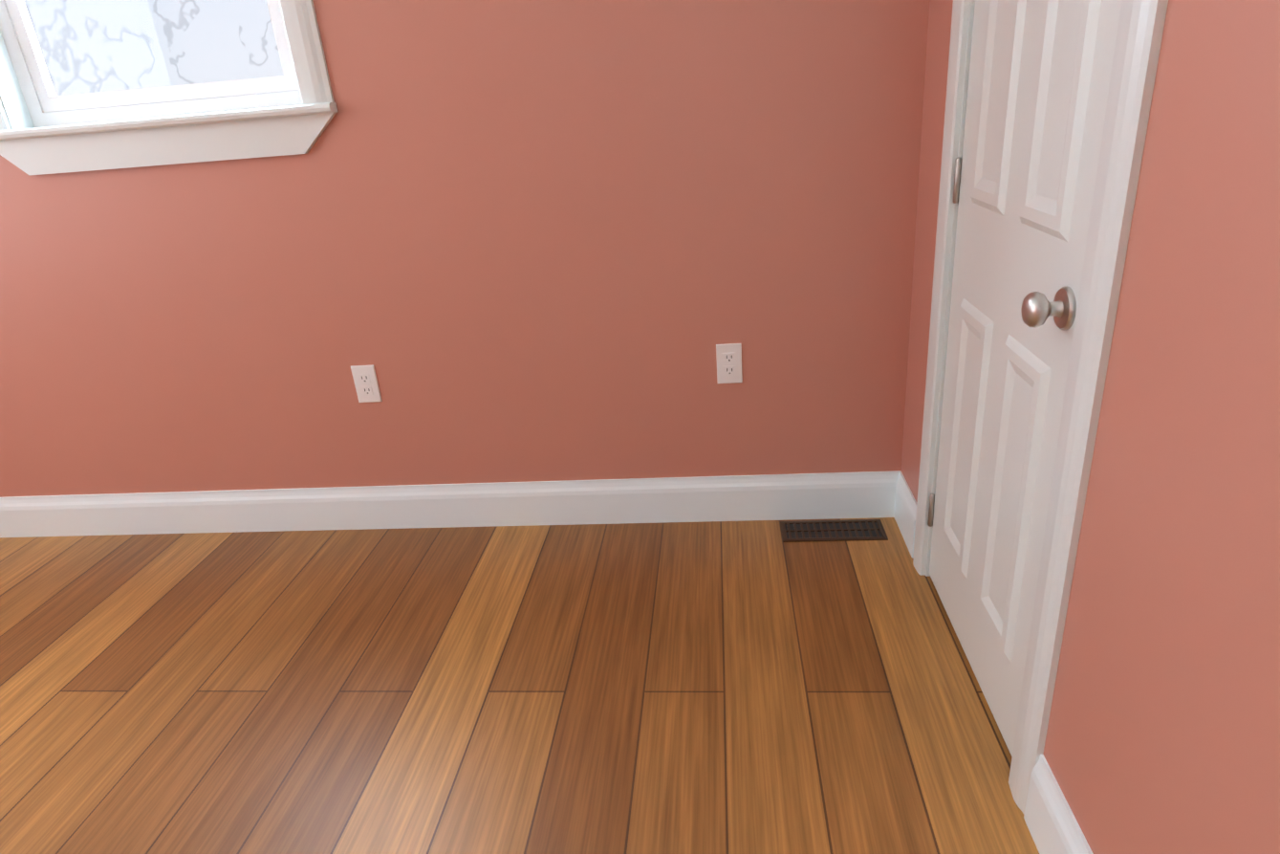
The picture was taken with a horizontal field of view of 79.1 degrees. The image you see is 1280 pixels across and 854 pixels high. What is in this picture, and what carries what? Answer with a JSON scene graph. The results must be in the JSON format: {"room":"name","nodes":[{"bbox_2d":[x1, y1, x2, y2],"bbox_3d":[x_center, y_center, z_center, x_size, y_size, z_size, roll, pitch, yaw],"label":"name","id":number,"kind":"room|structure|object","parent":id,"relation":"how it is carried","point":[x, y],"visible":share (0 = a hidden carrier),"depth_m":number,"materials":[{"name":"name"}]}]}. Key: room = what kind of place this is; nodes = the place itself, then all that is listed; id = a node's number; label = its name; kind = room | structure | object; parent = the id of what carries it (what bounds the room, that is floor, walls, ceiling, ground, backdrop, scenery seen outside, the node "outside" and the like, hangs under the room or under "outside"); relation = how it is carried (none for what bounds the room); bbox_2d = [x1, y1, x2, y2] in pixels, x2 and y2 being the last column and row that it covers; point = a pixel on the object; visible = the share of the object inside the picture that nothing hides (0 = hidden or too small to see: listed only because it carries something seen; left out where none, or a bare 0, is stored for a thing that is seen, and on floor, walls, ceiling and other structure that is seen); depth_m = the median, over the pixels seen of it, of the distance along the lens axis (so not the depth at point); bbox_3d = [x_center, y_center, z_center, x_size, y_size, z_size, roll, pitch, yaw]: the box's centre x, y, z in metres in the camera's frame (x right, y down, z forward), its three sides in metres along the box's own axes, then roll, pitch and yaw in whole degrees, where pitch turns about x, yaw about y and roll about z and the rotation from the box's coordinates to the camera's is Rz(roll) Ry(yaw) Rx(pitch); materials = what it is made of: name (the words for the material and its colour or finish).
{"room":"empty bedroom","nodes":[
{"label":"empty bedroom","id":0,"kind":"room"},
{"bbox_2d":[0,0,929,497],"bbox_3d":[-1.365,-0.833,2.176,4.440,2.500,0.140,-2,23,6],"label":"wall","id":1,"kind":"structure","parent":0,"point":[493,241],"depth_m":2.19,"materials":[{"name":"paint"}]},
{"bbox_2d":[0,0,338,174],"bbox_3d":[-1.343,-1.273,1.960,1.032,1.151,0.177,-2,23,6],"label":"window unit","id":2,"kind":"structure","parent":1,"relation":"in","point":[46,106],"depth_m":2.11,"materials":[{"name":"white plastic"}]},
{"bbox_2d":[350,364,382,402],"bbox_3d":[-0.830,-0.130,2.346,0.072,0.118,0.008,-2,23,6],"label":"electrical outlet","id":3,"kind":"object","parent":1,"relation":"attached to","point":[366,383],"visible":1,"depth_m":2.34,"materials":[{"name":"white plastic"}]},
{"bbox_2d":[0,470,910,537],"bbox_3d":[-1.283,0.278,2.558,4.160,0.150,0.015,-2,23,6],"label":"baseboard","id":4,"kind":"structure","parent":1,"relation":"attached to","point":[860,494],"depth_m":2.47,"materials":[{"name":"white wood"}]},
{"bbox_2d":[715,343,742,383],"bbox_3d":[0.256,-0.181,2.222,0.072,0.118,0.008,-2,23,6],"label":"electrical outlet","id":5,"kind":"object","parent":1,"relation":"attached to","point":[728,357],"visible":1,"depth_m":2.22,"materials":[{"name":"white plastic"}]},
{"bbox_2d":[0,517,1039,853],"bbox_3d":[-1.011,1.219,0.586,5.340,0.100,4.600,-2,23,6],"label":"floor","id":6,"kind":"structure","parent":0,"point":[704,687],"depth_m":1.76,"materials":[{"name":"wood"}]},
{"bbox_2d":[780,519,888,542],"bbox_3d":[0.574,0.308,2.310,0.300,0.005,0.115,-2,23,6],"label":"floor vent","id":7,"kind":"object","parent":6,"relation":"in","point":[847,530],"visible":1,"depth_m":2.31,"materials":[{"name":"brown metal"}]},
{"bbox_2d":[901,0,1279,853],"bbox_3d":[0.635,-0.292,0.495,0.140,2.500,3.020,-2,23,6],"label":"wall","id":8,"kind":"structure","parent":0,"point":[1163,730],"depth_m":0.88,"materials":[{"name":"paint"}]},
{"bbox_2d":[927,0,1122,756],"bbox_3d":[0.673,-0.418,1.365,0.147,2.030,0.666,-2,23,6],"label":"closet door","id":9,"kind":"structure","parent":8,"relation":"in","point":[1027,164],"depth_m":1.41,"materials":[{"name":"white paint"}]},
{"bbox_2d":[912,0,1168,814],"bbox_3d":[0.712,-0.458,1.341,0.159,2.140,0.845,-2,23,6],"label":"trim","id":10,"kind":"structure","parent":8,"relation":"attached to","point":[1137,53],"depth_m":1.15,"materials":[{"name":"white wood"}]},
{"bbox_2d":[1023,754,1093,853],"bbox_3d":[0.601,1.004,0.459,0.015,0.150,1.934,-2,23,6],"label":"baseboard","id":11,"kind":"structure","parent":8,"relation":"attached to","point":[1052,824],"depth_m":1.27,"materials":[{"name":"white wood"}]},
{"label":"outside","id":12,"kind":"structure","parent":0,"visible":0},
{"bbox_2d":[23,0,283,95],"bbox_3d":[-0.583,-4.002,5.038,13.000,8.000,0.001,-2,23,6],"label":"window pane","id":13,"kind":"structure","parent":12,"point":[236,41],"depth_m":5.80,"materials":[{"name":"clear glass"}]}
]}

